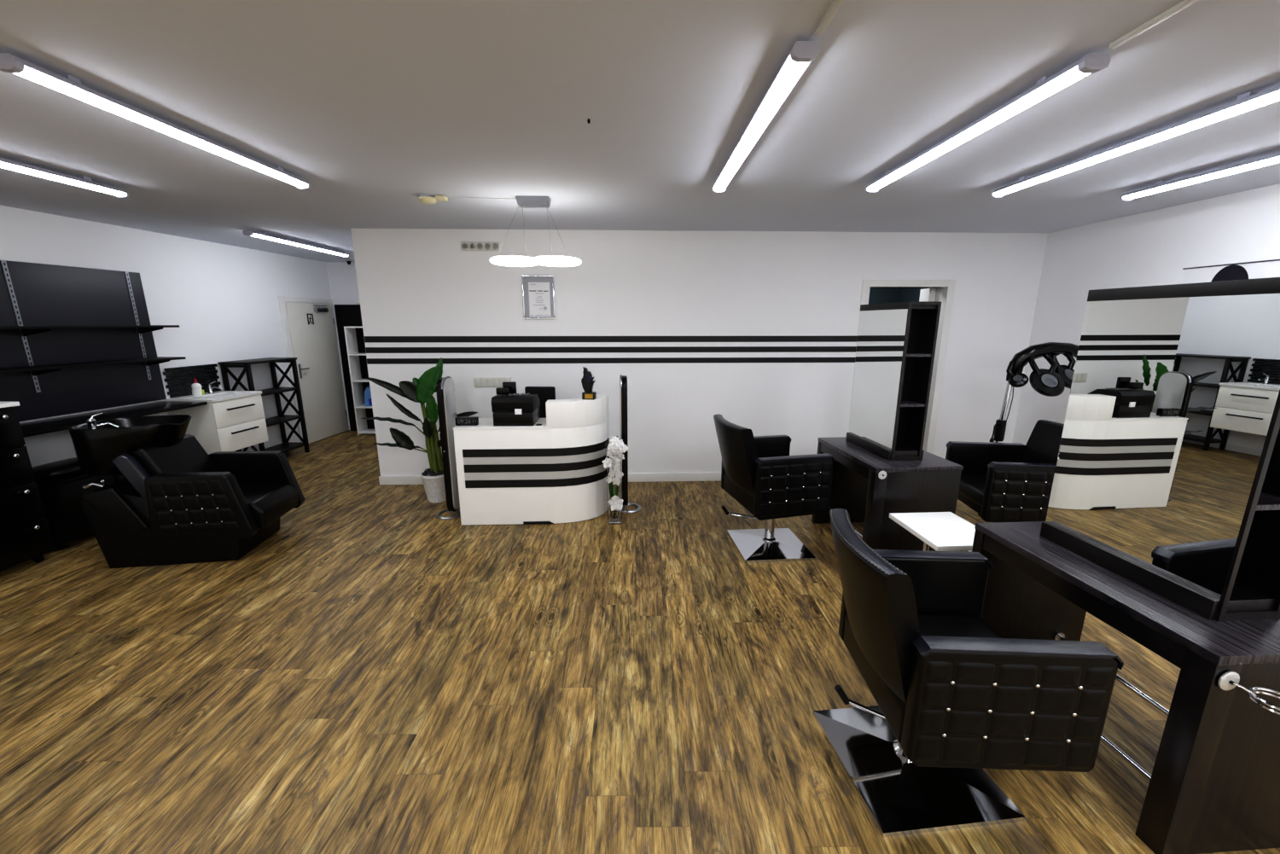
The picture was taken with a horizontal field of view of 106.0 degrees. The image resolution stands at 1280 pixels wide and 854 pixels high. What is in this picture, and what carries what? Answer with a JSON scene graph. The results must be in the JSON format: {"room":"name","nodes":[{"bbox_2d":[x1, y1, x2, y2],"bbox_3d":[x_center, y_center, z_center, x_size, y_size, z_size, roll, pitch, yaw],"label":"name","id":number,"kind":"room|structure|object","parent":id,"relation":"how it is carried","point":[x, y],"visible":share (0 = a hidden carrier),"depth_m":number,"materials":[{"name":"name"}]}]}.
{"room":"salon","nodes":[
{"label":"salon","id":0,"kind":"room"},
{"bbox_2d":[0,205,331,467],"bbox_3d":[-5.087,-0.098,2.390,0.200,2.570,10.837,1,12,3],"label":"wall","id":1,"kind":"structure","parent":0,"point":[223,299],"depth_m":5.17,"materials":[{"name":"paint"}]},
{"bbox_2d":[0,260,166,421],"bbox_3d":[-4.912,-0.577,3.364,0.026,1.230,2.900,1,12,3],"label":"wall panel","id":2,"kind":"object","parent":1,"relation":"attached to","point":[32,293],"visible":0.93,"depth_m":4.13,"materials":[{"name":"wood"}]},
{"bbox_2d":[0,325,179,336],"bbox_3d":[-4.761,-0.655,3.346,0.270,0.080,2.915,1,12,3],"label":"wall shelf","id":3,"kind":"object","parent":2,"relation":"attached to","point":[26,330],"visible":1,"depth_m":3.91,"materials":[{"name":"black wood"}]},
{"bbox_2d":[0,356,186,375],"bbox_3d":[-4.761,-0.352,3.412,0.270,0.080,2.915,1,12,3],"label":"wall shelf","id":4,"kind":"object","parent":2,"relation":"attached to","point":[37,369],"visible":1,"depth_m":4.03,"materials":[{"name":"black wood"}]},
{"bbox_2d":[19,401,207,437],"bbox_3d":[-4.642,0.006,4.152,0.488,0.215,1.500,1,12,3],"label":"shelf","id":5,"kind":"object","parent":1,"relation":"attached to","point":[41,427],"visible":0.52,"depth_m":4.15,"materials":[{"name":"wood"}]},
{"bbox_2d":[162,363,221,397],"bbox_3d":[-4.811,-0.505,5.197,0.020,0.303,0.589,1,12,3],"label":"tile backsplash","id":6,"kind":"structure","parent":1,"relation":"attached to","point":[174,380],"depth_m":5.13,"materials":[{"name":"tile"}]},
{"bbox_2d":[163,390,268,454],"bbox_3d":[-4.557,-0.062,5.251,0.532,0.588,0.620,1,12,3],"label":"vanity cabinet","id":7,"kind":"object","parent":1,"relation":"attached to","point":[230,421],"visible":0.85,"depth_m":5.08,"materials":[{"name":"white paint"}]},
{"bbox_2d":[191,378,204,397],"bbox_3d":[-4.633,-0.415,5.038,0.088,0.200,0.086,1,12,3],"label":"bottle","id":8,"kind":"object","parent":7,"relation":"on","point":[197,392],"visible":1,"depth_m":5.02,"materials":[{"name":"white paint"}]},
{"bbox_2d":[163,390,261,402],"bbox_3d":[-4.567,-0.332,5.192,0.513,0.030,0.620,1,12,3],"label":"countertop","id":9,"kind":"structure","parent":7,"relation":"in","point":[218,396],"depth_m":5.15,"materials":[{"name":"white stone"}]},
{"bbox_2d":[207,380,221,393],"bbox_3d":[-4.665,-0.439,5.284,0.158,0.141,0.050,1,12,3],"label":"tap","id":10,"kind":"object","parent":7,"relation":"on","point":[210,387],"visible":1,"depth_m":5.28,"materials":[{"name":"silver metal"}]},
{"bbox_2d":[277,296,349,443],"bbox_3d":[-4.667,-0.833,7.017,0.094,2.030,1.015,1,12,3],"label":"door","id":11,"kind":"structure","parent":1,"relation":"in","point":[309,329],"depth_m":6.97,"materials":[{"name":"paint"}]},
{"bbox_2d":[325,261,359,424],"bbox_3d":[-3.796,-1.232,7.579,2.340,2.570,0.200,0,12,0],"label":"wall","id":12,"kind":"structure","parent":0,"point":[342,276],"depth_m":7.28,"materials":[{"name":"paint"}]},
{"bbox_2d":[0,430,1279,853],"bbox_3d":[-0.522,1.177,2.812,10.000,0.100,11.000,0,12,0],"label":"floor","id":13,"kind":"structure","parent":0,"point":[378,674],"depth_m":2.20,"materials":[{"name":"brown wood"}]},
{"bbox_2d":[0,401,54,570],"bbox_3d":[-4.545,0.474,3.063,0.561,1.165,0.780,1,12,3],"label":"base cabinet","id":14,"kind":"object","parent":13,"relation":"on","point":[25,532],"visible":1,"depth_m":3.31,"materials":[{"name":"black wood"}]},
{"bbox_2d":[34,471,114,550],"bbox_3d":[-4.572,0.584,4.058,0.502,0.525,0.980,1,12,3],"label":"base cabinet","id":15,"kind":"object","parent":13,"relation":"on","point":[66,520],"visible":0.34,"depth_m":3.68,"materials":[{"name":"black wood"}]},
{"bbox_2d":[32,457,81,478],"bbox_3d":[-4.552,0.318,3.837,0.342,0.090,0.482,1,12,3],"label":"cushion","id":16,"kind":"object","parent":15,"relation":"on","point":[71,466],"visible":0.49,"depth_m":3.70,"materials":[{"name":"leather"}]},
{"bbox_2d":[68,412,305,568],"bbox_3d":[-3.355,0.401,3.596,1.188,1.082,0.660,-2,12,-8],"label":"chair","id":17,"kind":"object","parent":13,"relation":"on","point":[169,501],"visible":1,"depth_m":3.37,"materials":[{"name":"black leather"}]},
{"bbox_2d":[86,412,119,429],"bbox_3d":[-3.768,-0.026,3.357,0.117,0.146,0.190,0,12,0],"label":"mixer tap","id":18,"kind":"object","parent":17,"relation":"on","point":[91,423],"depth_m":3.34,"materials":[{"name":"silver metal"}]},
{"bbox_2d":[68,414,191,476],"bbox_3d":[-3.638,0.130,3.493,0.621,0.360,0.492,0,12,0],"label":"basin","id":19,"kind":"object","parent":17,"relation":"in","point":[154,445],"depth_m":3.33,"materials":[{"name":"black ceramic"}]},
{"bbox_2d":[217,357,309,453],"bbox_3d":[-4.597,-0.203,5.962,0.353,1.250,0.750,1,12,3],"label":"shelf unit","id":20,"kind":"object","parent":13,"relation":"on","point":[286,446],"visible":0.72,"depth_m":6.17,"materials":[{"name":"black wood"}]},
{"bbox_2d":[334,304,374,430],"bbox_3d":[-4.188,-0.898,7.503,0.845,1.950,0.055,0,12,0],"label":"board","id":21,"kind":"object","parent":13,"relation":"on","point":[346,315],"visible":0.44,"depth_m":7.41,"materials":[{"name":"black wood"}]},
{"bbox_2d":[343,326,375,435],"bbox_3d":[-4.123,-0.702,7.354,0.420,1.630,0.260,0,12,0],"label":"shelf","id":22,"kind":"object","parent":13,"relation":"on","point":[353,355],"visible":0.49,"depth_m":7.31,"materials":[{"name":"paint"}]},
{"bbox_2d":[364,384,372,406],"bbox_3d":[-4.111,-0.484,7.391,0.203,0.320,0.122,0,12,0],"label":"canister","id":23,"kind":"object","parent":22,"relation":"on","point":[368,402],"visible":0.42,"depth_m":7.34,"materials":[{"name":"plastic"}]},
{"bbox_2d":[360,357,477,503],"bbox_3d":[-2.013,0.042,4.561,1.050,1.371,0.296,0,12,0],"label":"potted plant","id":24,"kind":"object","parent":13,"relation":"on","point":[421,390],"visible":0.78,"depth_m":4.48,"materials":[{"name":"green plant"}]},
{"bbox_2d":[435,376,460,519],"bbox_3d":[-1.720,0.181,4.214,0.230,1.246,0.238,1,12,2],"label":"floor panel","id":25,"kind":"object","parent":13,"relation":"on","point":[445,386],"visible":0.9,"depth_m":4.14,"materials":[{"name":"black metal"}]},
{"bbox_2d":[452,394,609,525],"bbox_3d":[-0.905,0.271,4.236,1.249,1.054,0.484,0,12,0],"label":"reception desk","id":26,"kind":"object","parent":13,"relation":"on","point":[553,472],"visible":0.91,"depth_m":4.05,"materials":[{"name":"white paint"}]},
{"bbox_2d":[454,416,478,425],"bbox_3d":[-1.440,-0.047,4.017,0.180,0.072,0.047,-1,12,-3],"label":"clock","id":27,"kind":"object","parent":26,"relation":"on","point":[462,421],"visible":1,"depth_m":4.00,"materials":[{"name":"black plastic"}]},
{"bbox_2d":[452,418,546,430],"bbox_3d":[-1.149,-0.030,4.140,0.759,0.014,0.429,0,12,0],"label":"countertop","id":28,"kind":"structure","parent":26,"relation":"on","point":[484,423],"depth_m":3.97,"materials":[{"name":"white laminate"}]},
{"bbox_2d":[491,381,540,425],"bbox_3d":[-1.055,-0.209,4.118,0.340,0.345,0.327,0,12,-1],"label":"cash register","id":29,"kind":"object","parent":26,"relation":"on","point":[509,408],"visible":1,"depth_m":3.99,"materials":[{"name":"plastic"}]},
{"bbox_2d":[581,366,596,400],"bbox_3d":[-0.435,-0.370,4.066,0.118,0.270,0.072,2,13,11],"label":"trophy","id":30,"kind":"object","parent":26,"relation":"on","point":[587,381],"visible":1,"depth_m":4.05,"materials":[{"name":"black plastic"}]},
{"bbox_2d":[524,386,555,418],"bbox_3d":[-0.996,0.161,4.709,0.403,1.075,0.440,1,12,3],"label":"monitor","id":31,"kind":"object","parent":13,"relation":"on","point":[544,393],"visible":0.14,"depth_m":4.75,"materials":[{"name":"plastic"}]},
{"bbox_2d":[605,442,622,524],"bbox_3d":[-0.219,0.488,4.112,0.140,0.689,0.140,-1,12,-3],"label":"glass vase","id":32,"kind":"object","parent":13,"relation":"on","point":[613,454],"visible":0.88,"depth_m":4.05,"materials":[{"name":"white"}]},
{"bbox_2d":[602,436,628,511],"bbox_3d":[-0.208,0.438,4.077,0.222,0.743,0.117,0,12,0],"label":"orchid spray","id":33,"kind":"object","parent":32,"relation":"in","point":[614,441],"visible":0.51,"depth_m":4.00,"materials":[{"name":"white plant"}]},
{"bbox_2d":[619,374,641,513],"bbox_3d":[-0.102,0.151,4.354,0.230,1.246,0.238,-1,12,-3],"label":"stanchion post","id":34,"kind":"object","parent":13,"relation":"on","point":[623,379],"visible":0.76,"depth_m":4.24,"materials":[{"name":"black metal"}]},
{"bbox_2d":[713,414,835,563],"bbox_3d":[0.933,0.433,3.630,0.729,1.002,0.654,-3,13,-12],"label":"chair","id":35,"kind":"object","parent":13,"relation":"on","point":[759,473],"visible":1,"depth_m":3.37,"materials":[{"name":"black leather"}]},
{"bbox_2d":[811,301,963,551],"bbox_3d":[1.835,0.016,3.608,0.615,1.828,0.870,-1,12,-5],"label":"station","id":36,"kind":"object","parent":13,"relation":"on","point":[896,345],"visible":0.87,"depth_m":3.36,"materials":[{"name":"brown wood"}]},
{"bbox_2d":[849,308,907,451],"bbox_3d":[1.731,-0.365,3.544,0.006,0.963,0.592,-1,12,-5],"label":"mirror","id":37,"kind":"object","parent":36,"relation":"on","point":[882,335],"depth_m":3.49,"materials":[{"name":"silver metal"}]},
{"bbox_2d":[878,471,886,479],"bbox_3d":[1.610,0.320,3.197,0.058,0.058,0.012,-1,12,-5],"label":"holder","id":38,"kind":"object","parent":36,"relation":"attached to","point":[882,474],"visible":1,"depth_m":3.20,"materials":[{"name":"silver metal"}]},
{"bbox_2d":[817,436,963,472],"bbox_3d":[1.835,0.191,3.646,0.615,0.030,0.870,-1,12,-5],"label":"countertop","id":39,"kind":"structure","parent":36,"relation":"on","point":[930,462],"depth_m":3.36,"materials":[{"name":"black wood"}]},
{"bbox_2d":[900,400,925,407],"bbox_3d":[1.853,-0.164,3.376,0.182,0.018,0.169,-1,12,-5],"label":"shelf","id":40,"kind":"object","parent":36,"relation":"attached to","point":[904,403],"depth_m":3.31,"materials":[{"name":"black wood"}]},
{"bbox_2d":[906,352,931,356],"bbox_3d":[1.853,-0.496,3.303,0.182,0.018,0.169,-1,12,-5],"label":"shelf","id":41,"kind":"object","parent":36,"relation":"attached to","point":[908,354],"depth_m":3.23,"materials":[{"name":"black wood"}]},
{"bbox_2d":[889,512,975,551],"bbox_3d":[1.817,0.844,2.929,0.410,0.500,0.470,-1,12,-3],"label":"side table","id":42,"kind":"object","parent":13,"relation":"on","point":[939,531],"visible":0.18,"depth_m":2.86,"materials":[{"name":"white paint"}]},
{"bbox_2d":[812,508,1123,837],"bbox_3d":[1.079,0.858,1.804,0.722,0.952,0.654,1,12,3],"label":"chair","id":43,"kind":"object","parent":13,"relation":"on","point":[957,699],"visible":1,"depth_m":1.53,"materials":[{"name":"black leather"}]},
{"bbox_2d":[945,419,1064,552],"bbox_3d":[2.807,0.460,3.616,0.722,0.958,0.654,2,12,7],"label":"chair","id":44,"kind":"object","parent":13,"relation":"on","point":[1002,482],"visible":0.7,"depth_m":3.48,"materials":[{"name":"black leather"}]},
{"bbox_2d":[977,342,1079,517],"bbox_3d":[3.436,0.013,4.321,0.930,1.529,0.595,0,12,0],"label":"dryer","id":45,"kind":"object","parent":13,"relation":"on","point":[1051,382],"visible":0.84,"depth_m":4.09,"materials":[{"name":"black plastic"}]},
{"bbox_2d":[1012,374,1022,381],"bbox_3d":[3.197,-0.413,4.080,0.042,0.052,0.063,-11,17,-42],"label":"grille","id":46,"kind":"object","parent":45,"relation":"attached to","point":[1015,377],"depth_m":4.08,"materials":[{"name":"metal"}]},
{"bbox_2d":[1041,373,1058,387],"bbox_3d":[3.395,-0.385,3.997,0.124,0.101,0.080,0,12,0],"label":"grille","id":47,"kind":"object","parent":45,"relation":"attached to","point":[1047,380],"depth_m":4.00,"materials":[{"name":"metal"}]},
{"bbox_2d":[1064,369,1074,380],"bbox_3d":[3.626,-0.440,4.059,0.107,0.089,0.073,0,12,0],"label":"grille","id":48,"kind":"object","parent":45,"relation":"attached to","point":[1068,374],"depth_m":4.06,"materials":[{"name":"metal"}]},
{"bbox_2d":[971,277,1279,853],"bbox_3d":[1.959,0.401,1.848,0.615,1.828,0.955,-1,12,-4],"label":"station","id":49,"kind":"object","parent":13,"relation":"on","point":[1161,525],"visible":0.8,"depth_m":1.61,"materials":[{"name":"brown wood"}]},
{"bbox_2d":[975,521,1279,665],"bbox_3d":[1.959,0.576,1.886,0.615,0.030,0.955,-1,12,-4],"label":"countertop","id":50,"kind":"structure","parent":49,"relation":"on","point":[1245,642],"depth_m":1.64,"materials":[{"name":"black wood"}]},
{"bbox_2d":[1045,293,1279,600],"bbox_3d":[1.857,0.024,1.767,0.006,0.963,0.637,-1,12,-4],"label":"mirror","id":51,"kind":"object","parent":49,"relation":"on","point":[1172,423],"depth_m":1.68,"materials":[{"name":"silver metal"}]},
{"bbox_2d":[1217,671,1279,715],"bbox_3d":[1.769,0.755,1.358,0.144,0.062,0.119,-1,12,-4],"label":"holder","id":52,"kind":"object","parent":49,"relation":"attached to","point":[1228,681],"visible":1,"depth_m":1.40,"materials":[{"name":"silver metal"}]},
{"bbox_2d":[1256,491,1279,510],"bbox_3d":[1.976,0.230,1.574,0.182,0.018,0.169,-1,12,-4],"label":"shelf","id":53,"kind":"object","parent":49,"relation":"attached to","point":[1267,500],"depth_m":1.52,"materials":[{"name":"black wood"}]},
{"bbox_2d":[0,0,1279,261],"bbox_3d":[-0.522,-1.432,2.242,10.000,0.100,11.000,0,12,0],"label":"ceiling","id":54,"kind":"structure","parent":0,"point":[380,106],"depth_m":2.04,"materials":[{"name":"paint"}]},
{"bbox_2d":[0,157,128,197],"bbox_3d":[-3.413,-1.391,2.450,0.086,0.068,1.504,0,12,0],"label":"ceiling light","id":55,"kind":"object","parent":54,"relation":"attached to","point":[84,182],"visible":1,"depth_m":2.83,"materials":[{"name":"white plastic"}]},
{"bbox_2d":[0,52,309,189],"bbox_3d":[-2.077,-1.352,2.271,0.086,0.068,1.454,0,12,0],"label":"ceiling light","id":56,"kind":"object","parent":54,"relation":"attached to","point":[68,84],"visible":1,"depth_m":1.93,"materials":[{"name":"white plastic"}]},
{"bbox_2d":[242,230,349,257],"bbox_3d":[-3.739,-2.027,5.359,0.086,0.068,1.604,0,12,0],"label":"ceiling light","id":57,"kind":"object","parent":54,"relation":"attached to","point":[263,235],"visible":1,"depth_m":5.13,"materials":[{"name":"white plastic"}]},
{"bbox_2d":[418,193,448,204],"bbox_3d":[-1.468,-1.610,3.414,0.192,0.052,0.127,0,12,0],"label":"smoke detector","id":58,"kind":"object","parent":54,"relation":"attached to","point":[424,198],"visible":1,"depth_m":3.38,"materials":[{"name":"plastic"}]},
{"bbox_2d":[448,197,516,199],"bbox_3d":[-1.127,-1.645,3.464,0.492,0.004,0.004,-1,12,-6],"label":"wire","id":59,"kind":"object","parent":54,"relation":"attached to","point":[448,197],"visible":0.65,"depth_m":3.46,"materials":[{"name":"plastic"}]},
{"bbox_2d":[489,196,581,267],"bbox_3d":[-0.767,-1.427,3.520,0.668,0.456,0.358,0,12,0],"label":"pendant light","id":60,"kind":"object","parent":54,"relation":"hanging from","point":[523,201],"visible":1,"depth_m":3.45,"materials":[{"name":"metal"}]},
{"bbox_2d":[712,40,819,192],"bbox_3d":[0.508,-1.354,2.278,0.086,0.068,1.604,0,12,0],"label":"ceiling light","id":61,"kind":"object","parent":54,"relation":"attached to","point":[801,55],"visible":1,"depth_m":1.83,"materials":[{"name":"white plastic"}]},
{"bbox_2d":[814,0,843,35],"bbox_3d":[0.565,-0.727,-0.717,0.022,0.013,4.500,0,12,0],"label":"duct","id":62,"kind":"object","parent":54,"relation":"attached to","point":[834,6],"visible":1,"depth_m":1.39,"materials":[{"name":"plastic"}]},
{"bbox_2d":[865,52,1111,192],"bbox_3d":[1.478,-1.361,2.311,0.086,0.068,1.534,0,12,0],"label":"ceiling light","id":63,"kind":"object","parent":54,"relation":"attached to","point":[1045,86],"visible":1,"depth_m":1.91,"materials":[{"name":"white plastic"}]},
{"bbox_2d":[990,84,1279,197],"bbox_3d":[2.367,-1.387,2.430,0.086,0.068,1.544,0,12,0],"label":"ceiling light","id":64,"kind":"object","parent":54,"relation":"attached to","point":[1251,100],"visible":1,"depth_m":2.18,"materials":[{"name":"white plastic"}]},
{"bbox_2d":[1108,0,1198,48],"bbox_3d":[1.534,-0.735,-0.679,0.022,0.013,4.560,0,12,0],"label":"duct","id":65,"kind":"object","parent":54,"relation":"attached to","point":[1184,3],"visible":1,"depth_m":1.42,"materials":[{"name":"plastic"}]},
{"bbox_2d":[1120,152,1279,200],"bbox_3d":[3.306,-1.408,2.526,0.086,0.068,1.524,0,12,0],"label":"ceiling light","id":66,"kind":"object","parent":54,"relation":"attached to","point":[1162,185],"visible":1,"depth_m":2.80,"materials":[{"name":"white plastic"}]},
{"bbox_2d":[350,228,1047,476],"bbox_3d":[0.663,-0.933,6.210,6.865,2.570,2.680,0,12,0],"label":"wall","id":67,"kind":"structure","parent":0,"point":[411,282],"depth_m":4.90,"materials":[{"name":"paint"}]},
{"bbox_2d":[460,241,499,250],"bbox_3d":[-1.548,-1.750,4.668,0.366,0.085,0.017,0,12,-2],"label":"strip","id":68,"kind":"object","parent":67,"relation":"attached to","point":[465,246],"visible":1,"depth_m":4.66,"materials":[{"name":"plastic"}]},
{"bbox_2d":[461,243,467,249],"bbox_3d":[-1.694,-1.748,4.660,0.060,0.060,0.010,0,12,-2],"label":"socket","id":69,"kind":"object","parent":68,"relation":"attached to","point":[464,246],"depth_m":4.66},
{"bbox_2d":[477,243,482,249],"bbox_3d":[-1.547,-1.749,4.665,0.060,0.060,0.010,0,12,-2],"label":"socket","id":70,"kind":"object","parent":68,"relation":"attached to","point":[480,246],"depth_m":4.66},
{"bbox_2d":[484,243,490,250],"bbox_3d":[-1.474,-1.750,4.668,0.060,0.060,0.010,0,12,-2],"label":"socket","id":71,"kind":"object","parent":68,"relation":"attached to","point":[487,246],"depth_m":4.67,"materials":[{"name":"white plastic"}]},
{"bbox_2d":[492,243,498,250],"bbox_3d":[-1.401,-1.750,4.670,0.060,0.060,0.010,0,12,-2],"label":"socket","id":72,"kind":"object","parent":68,"relation":"attached to","point":[495,246],"depth_m":4.67,"materials":[{"name":"white plastic"}]},
{"bbox_2d":[473,377,511,387],"bbox_3d":[-1.513,-0.459,4.950,0.372,0.103,0.018,0,12,-2],"label":"strip","id":73,"kind":"object","parent":67,"relation":"attached to","point":[479,381],"visible":0.83,"depth_m":4.94,"materials":[{"name":"plastic"}]},
{"bbox_2d":[474,378,480,386],"bbox_3d":[-1.668,-0.457,4.939,0.055,0.082,0.006,0,12,-2],"label":"switch","id":74,"kind":"object","parent":73,"relation":"attached to","point":[477,381],"depth_m":4.94,"materials":[{"name":"plastic"}]},
{"bbox_2d":[480,378,486,386],"bbox_3d":[-1.606,-0.457,4.941,0.055,0.082,0.006,0,12,-2],"label":"switch","id":75,"kind":"object","parent":73,"relation":"attached to","point":[483,381],"depth_m":4.94,"materials":[{"name":"plastic"}]},
{"bbox_2d":[486,378,492,386],"bbox_3d":[-1.544,-0.458,4.943,0.055,0.082,0.006,0,12,-2],"label":"switch","id":76,"kind":"object","parent":73,"relation":"attached to","point":[489,381],"depth_m":4.94,"materials":[{"name":"plastic"}]},
{"bbox_2d":[492,378,498,386],"bbox_3d":[-1.482,-0.458,4.946,0.055,0.082,0.006,0,12,-2],"label":"switch","id":77,"kind":"object","parent":73,"relation":"attached to","point":[495,381],"depth_m":4.94,"materials":[{"name":"plastic"}]},
{"bbox_2d":[498,378,504,386],"bbox_3d":[-1.420,-0.459,4.948,0.055,0.082,0.006,0,12,-2],"label":"switch","id":78,"kind":"object","parent":73,"relation":"attached to","point":[500,380],"depth_m":4.94,"materials":[{"name":"plastic"}]},
{"bbox_2d":[505,378,510,382],"bbox_3d":[-1.358,-0.459,4.950,0.055,0.082,0.006,0,12,-2],"label":"switch","id":79,"kind":"object","parent":73,"relation":"attached to","point":[507,380],"depth_m":4.94,"materials":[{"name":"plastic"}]},
{"bbox_2d":[521,275,555,319],"bbox_3d":[-1.006,-1.287,4.789,0.312,0.420,0.018,0,12,-2],"label":"framed certificate","id":80,"kind":"object","parent":67,"relation":"attached to","point":[538,291],"visible":1,"depth_m":4.79,"materials":[{"name":"white paper"}]},
{"bbox_2d":[378,472,721,484],"bbox_3d":[0.667,0.543,5.256,6.882,0.095,0.015,0,12,-2],"label":"baseboard","id":81,"kind":"structure","parent":67,"relation":"attached to","point":[650,477],"depth_m":5.23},
{"bbox_2d":[364,336,857,342],"bbox_3d":[0.226,-0.900,4.929,5.965,0.061,0.004,0,12,-2],"label":"wall stripe","id":82,"kind":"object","parent":67,"relation":"attached to","point":[367,339],"depth_m":4.91,"materials":[{"name":"black paint"}]},
{"bbox_2d":[365,346,856,353],"bbox_3d":[0.226,-0.795,4.952,5.965,0.057,0.004,0,12,-2],"label":"trim","id":83,"kind":"structure","parent":67,"relation":"attached to","point":[646,349],"depth_m":4.93,"materials":[{"name":"black paint"}]},
{"bbox_2d":[366,357,855,364],"bbox_3d":[0.226,-0.687,4.976,5.965,0.054,0.004,0,12,-2],"label":"trim","id":84,"kind":"structure","parent":67,"relation":"attached to","point":[617,360],"depth_m":4.96,"materials":[{"name":"paint"}]},
{"bbox_2d":[848,279,955,453],"bbox_3d":[2.727,-0.496,5.278,0.945,2.115,0.362,0,12,0],"label":"door frame","id":85,"kind":"structure","parent":67,"relation":"in","point":[945,295],"depth_m":5.02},
{"bbox_2d":[868,288,936,304],"bbox_3d":[2.674,-0.865,5.900,1.650,2.570,1.350,0,12,0],"label":"wall","id":86,"kind":"structure","parent":0,"point":[876,295],"depth_m":6.29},
{"bbox_2d":[1012,183,1279,445],"bbox_3d":[4.233,-0.008,1.981,0.200,2.570,9.800,0,12,0],"label":"wall","id":87,"kind":"structure","parent":0,"point":[1152,247],"depth_m":4.02,"materials":[{"name":"paint"}]},
{"bbox_2d":[1181,259,1279,284],"bbox_3d":[4.115,-0.698,3.328,0.012,0.843,0.830,0,12,0],"label":"poster","id":88,"kind":"object","parent":87,"relation":"attached to","point":[1265,269],"visible":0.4,"depth_m":3.34,"materials":[{"name":"paper"}]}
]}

